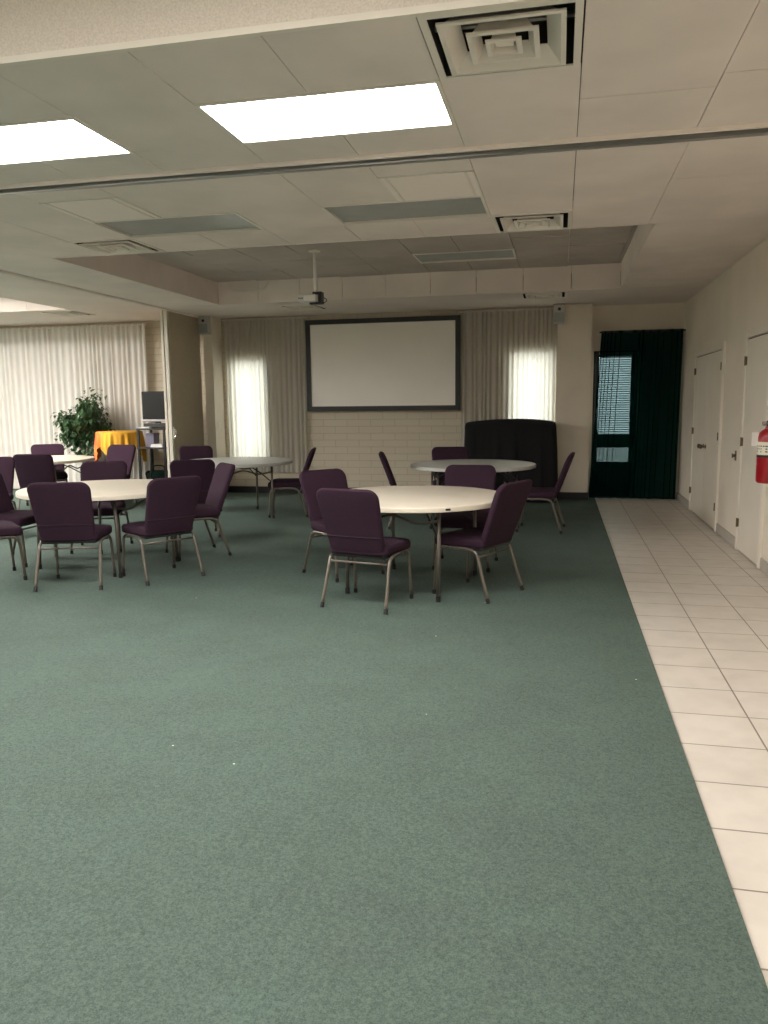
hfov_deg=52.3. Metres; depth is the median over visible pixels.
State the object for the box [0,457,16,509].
chair
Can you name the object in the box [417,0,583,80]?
ceiling vent
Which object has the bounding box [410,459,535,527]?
round table
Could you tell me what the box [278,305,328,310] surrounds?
ceiling vent
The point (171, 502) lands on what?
chair
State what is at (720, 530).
baseboard
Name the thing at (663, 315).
wall
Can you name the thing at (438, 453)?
chair
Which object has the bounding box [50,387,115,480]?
potted ficus
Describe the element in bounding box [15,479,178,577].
round table
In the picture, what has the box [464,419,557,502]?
piano
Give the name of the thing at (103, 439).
tablecloth
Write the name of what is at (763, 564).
baseboard
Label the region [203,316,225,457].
wall
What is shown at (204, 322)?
wall speaker
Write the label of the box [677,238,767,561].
wall
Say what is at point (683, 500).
baseboard
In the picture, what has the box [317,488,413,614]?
chair
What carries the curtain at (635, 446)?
hanging from the wall at (574, 340)
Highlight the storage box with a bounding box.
[145,433,158,446]
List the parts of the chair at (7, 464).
backrest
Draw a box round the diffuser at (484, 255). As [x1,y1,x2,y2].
[416,250,513,261]
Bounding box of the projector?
[298,249,326,304]
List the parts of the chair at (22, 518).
backrest, seat, leg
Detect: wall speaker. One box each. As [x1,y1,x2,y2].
[198,316,210,334]
[553,304,564,323]
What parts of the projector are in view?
panel, ceiling plate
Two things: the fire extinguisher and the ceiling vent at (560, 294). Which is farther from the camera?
the ceiling vent at (560, 294)
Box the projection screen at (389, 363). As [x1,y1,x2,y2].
[305,315,460,410]
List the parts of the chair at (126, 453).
backrest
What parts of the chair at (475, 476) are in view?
leg, seat, backrest, leg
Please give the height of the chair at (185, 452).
0.905 m
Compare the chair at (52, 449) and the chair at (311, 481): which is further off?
the chair at (52, 449)
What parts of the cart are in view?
post, post, post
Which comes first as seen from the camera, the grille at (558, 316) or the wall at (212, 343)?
the grille at (558, 316)
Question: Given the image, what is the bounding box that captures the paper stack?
[151,444,166,446]
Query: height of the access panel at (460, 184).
0.020 m
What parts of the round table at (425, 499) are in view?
leg, leg, leg, leg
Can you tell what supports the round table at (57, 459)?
on the floor
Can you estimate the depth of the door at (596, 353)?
12.02 m
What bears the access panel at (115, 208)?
attached to the ceiling at (646, 65)
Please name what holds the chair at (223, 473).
on the floor
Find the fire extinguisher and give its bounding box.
[751,421,767,483]
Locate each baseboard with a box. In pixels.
[228,486,352,492]
[676,492,688,507]
[716,523,734,547]
[760,558,767,575]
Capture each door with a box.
[591,351,599,457]
[688,341,725,531]
[735,324,767,568]
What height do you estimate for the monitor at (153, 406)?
0.585 m
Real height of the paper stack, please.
0.049 m
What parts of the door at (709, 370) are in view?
head casing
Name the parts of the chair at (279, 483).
leg, seat, leg, backrest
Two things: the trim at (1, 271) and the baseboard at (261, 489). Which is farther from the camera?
the baseboard at (261, 489)
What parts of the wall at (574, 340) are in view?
baseboard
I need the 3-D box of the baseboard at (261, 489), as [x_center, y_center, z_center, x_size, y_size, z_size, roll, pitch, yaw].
[-0.029,-0.340,12.806,5.440,0.103,0.014,1,8,13]
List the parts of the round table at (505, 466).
leg, leg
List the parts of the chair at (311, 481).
leg, seat, backrest, leg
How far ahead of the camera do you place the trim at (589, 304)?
11.53 m
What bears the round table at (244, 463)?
on the floor
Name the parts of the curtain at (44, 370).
rod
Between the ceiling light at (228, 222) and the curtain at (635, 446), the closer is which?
the ceiling light at (228, 222)
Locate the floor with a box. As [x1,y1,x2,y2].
[0,489,767,1023]
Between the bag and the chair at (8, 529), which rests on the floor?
the chair at (8, 529)
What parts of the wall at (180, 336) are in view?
post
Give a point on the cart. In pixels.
(164, 447)
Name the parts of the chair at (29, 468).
backrest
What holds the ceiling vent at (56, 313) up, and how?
in the ceiling at (646, 65)
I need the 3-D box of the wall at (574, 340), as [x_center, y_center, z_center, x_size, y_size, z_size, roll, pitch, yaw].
[2.867,-1.652,11.854,0.503,2.903,0.228,1,8,13]
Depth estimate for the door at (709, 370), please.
9.50 m
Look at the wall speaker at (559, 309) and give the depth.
11.47 m
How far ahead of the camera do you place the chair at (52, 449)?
12.32 m
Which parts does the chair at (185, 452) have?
backrest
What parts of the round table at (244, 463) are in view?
leg, leg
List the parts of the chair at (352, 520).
leg, backrest, leg, seat, leg, leg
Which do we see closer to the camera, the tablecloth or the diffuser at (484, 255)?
the diffuser at (484, 255)
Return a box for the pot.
[77,460,93,480]
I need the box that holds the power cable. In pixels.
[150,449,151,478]
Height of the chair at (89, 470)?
0.905 m
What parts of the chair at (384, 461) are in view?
backrest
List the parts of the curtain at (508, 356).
rod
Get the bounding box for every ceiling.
[0,0,767,326]
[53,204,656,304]
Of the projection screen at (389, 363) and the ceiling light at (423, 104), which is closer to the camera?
the ceiling light at (423, 104)
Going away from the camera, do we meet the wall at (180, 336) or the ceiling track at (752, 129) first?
the ceiling track at (752, 129)
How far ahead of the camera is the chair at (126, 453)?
11.87 m
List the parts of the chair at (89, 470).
backrest, seat, leg, leg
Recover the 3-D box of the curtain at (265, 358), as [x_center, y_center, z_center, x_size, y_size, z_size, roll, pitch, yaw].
[-1.956,-1.923,12.960,1.470,2.531,0.075,1,8,13]
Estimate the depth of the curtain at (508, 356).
12.04 m
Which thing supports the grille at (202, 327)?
attached to the wall speaker at (204, 322)
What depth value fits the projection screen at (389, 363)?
12.44 m
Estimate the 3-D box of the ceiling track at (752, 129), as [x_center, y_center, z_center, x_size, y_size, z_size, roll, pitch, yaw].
[-0.934,-2.070,4.770,7.520,0.034,0.168,1,8,13]
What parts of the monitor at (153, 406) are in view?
screen glass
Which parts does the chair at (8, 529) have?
seat, leg, leg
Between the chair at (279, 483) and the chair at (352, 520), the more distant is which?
the chair at (279, 483)
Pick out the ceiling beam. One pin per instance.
(31, 31)
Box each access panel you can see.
[39,197,160,222]
[377,169,482,201]
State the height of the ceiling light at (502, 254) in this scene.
0.104 m
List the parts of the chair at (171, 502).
leg, leg, seat, backrest, leg, leg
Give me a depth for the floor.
3.14 m
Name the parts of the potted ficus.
stem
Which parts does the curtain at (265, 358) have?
rod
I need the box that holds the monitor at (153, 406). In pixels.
[141,391,165,427]
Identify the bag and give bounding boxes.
[145,465,167,478]
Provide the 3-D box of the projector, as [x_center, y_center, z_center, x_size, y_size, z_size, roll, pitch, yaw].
[-0.805,-2.673,8.918,0.305,0.595,0.292,1,8,13]
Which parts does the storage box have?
lid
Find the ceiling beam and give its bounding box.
[0,0,554,66]
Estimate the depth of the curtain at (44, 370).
13.60 m
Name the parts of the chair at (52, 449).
backrest, seat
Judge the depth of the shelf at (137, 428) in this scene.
12.38 m
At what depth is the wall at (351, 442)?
12.78 m
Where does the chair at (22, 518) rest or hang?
on the floor
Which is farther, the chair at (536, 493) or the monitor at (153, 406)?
the monitor at (153, 406)
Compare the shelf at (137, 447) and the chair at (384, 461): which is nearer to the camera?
the chair at (384, 461)
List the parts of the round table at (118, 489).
leg, leg, leg, leg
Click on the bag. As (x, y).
(155, 473)
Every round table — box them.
[12,455,94,505]
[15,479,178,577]
[190,457,292,517]
[345,485,495,601]
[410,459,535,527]
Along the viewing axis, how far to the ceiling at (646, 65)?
4.47 m
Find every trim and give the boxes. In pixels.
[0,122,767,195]
[0,270,166,309]
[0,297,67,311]
[565,303,592,305]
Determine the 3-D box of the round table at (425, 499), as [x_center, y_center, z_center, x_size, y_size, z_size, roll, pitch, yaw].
[0.246,0.229,6.436,1.526,0.742,1.526,3,9,23]
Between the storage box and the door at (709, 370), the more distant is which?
the storage box
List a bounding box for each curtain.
[0,323,149,488]
[222,316,307,472]
[459,307,556,446]
[588,329,685,498]
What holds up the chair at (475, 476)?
on the floor
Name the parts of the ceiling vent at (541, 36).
plate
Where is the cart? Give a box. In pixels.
[136,428,167,498]
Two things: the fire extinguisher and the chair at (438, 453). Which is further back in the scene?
the chair at (438, 453)
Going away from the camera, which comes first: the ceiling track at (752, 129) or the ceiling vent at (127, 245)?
the ceiling track at (752, 129)
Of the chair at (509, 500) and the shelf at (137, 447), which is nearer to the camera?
the chair at (509, 500)
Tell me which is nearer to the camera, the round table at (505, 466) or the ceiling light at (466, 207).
the ceiling light at (466, 207)
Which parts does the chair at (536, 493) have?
seat, leg, leg, backrest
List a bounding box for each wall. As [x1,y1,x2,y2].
[0,265,571,488]
[160,310,203,476]
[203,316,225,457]
[556,305,592,498]
[588,303,684,497]
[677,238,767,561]
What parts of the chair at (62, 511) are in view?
leg, leg, backrest, seat, leg, leg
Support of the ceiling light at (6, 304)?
attached to the ceiling at (646, 65)
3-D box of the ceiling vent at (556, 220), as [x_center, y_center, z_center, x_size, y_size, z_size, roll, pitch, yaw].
[1.183,-2.395,6.217,0.610,0.211,0.610,1,8,13]
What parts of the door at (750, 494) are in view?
head casing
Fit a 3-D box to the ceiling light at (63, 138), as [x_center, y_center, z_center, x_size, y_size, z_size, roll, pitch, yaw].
[-2.067,-2.048,4.263,1.230,0.104,0.580,1,8,13]
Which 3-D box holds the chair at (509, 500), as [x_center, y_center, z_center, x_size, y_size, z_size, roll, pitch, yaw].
[0.776,0.195,6.091,0.631,0.905,0.554,6,10,38]
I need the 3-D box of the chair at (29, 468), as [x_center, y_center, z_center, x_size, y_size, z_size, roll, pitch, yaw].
[-4.477,-0.325,10.207,0.554,0.905,0.631,-2,8,-7]
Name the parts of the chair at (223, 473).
leg, seat, leg, leg, backrest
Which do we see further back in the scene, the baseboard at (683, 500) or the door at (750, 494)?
the baseboard at (683, 500)
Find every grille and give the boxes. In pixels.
[199,324,206,332]
[554,312,563,322]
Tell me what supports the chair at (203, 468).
on the floor
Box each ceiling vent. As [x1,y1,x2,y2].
[37,310,93,316]
[68,238,165,254]
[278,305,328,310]
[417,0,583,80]
[491,211,571,232]
[520,291,566,298]
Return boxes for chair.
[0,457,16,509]
[0,472,54,566]
[0,520,27,579]
[13,454,55,509]
[27,482,116,591]
[31,444,67,481]
[70,461,132,553]
[106,445,137,502]
[121,475,204,585]
[165,462,234,560]
[170,459,220,538]
[179,446,222,510]
[268,447,315,517]
[299,468,384,581]
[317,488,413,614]
[378,451,431,529]
[432,447,467,485]
[432,465,497,571]
[432,479,531,603]
[515,452,574,533]
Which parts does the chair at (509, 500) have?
leg, leg, leg, seat, backrest, leg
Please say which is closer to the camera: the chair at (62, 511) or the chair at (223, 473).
the chair at (62, 511)
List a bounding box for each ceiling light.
[0,117,135,165]
[91,212,265,238]
[194,78,455,143]
[320,196,490,224]
[412,246,516,263]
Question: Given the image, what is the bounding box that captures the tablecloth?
[94,430,146,461]
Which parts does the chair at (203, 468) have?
backrest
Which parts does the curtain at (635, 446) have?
rod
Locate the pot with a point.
(78, 464)
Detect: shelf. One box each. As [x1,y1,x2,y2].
[136,428,165,429]
[137,447,166,448]

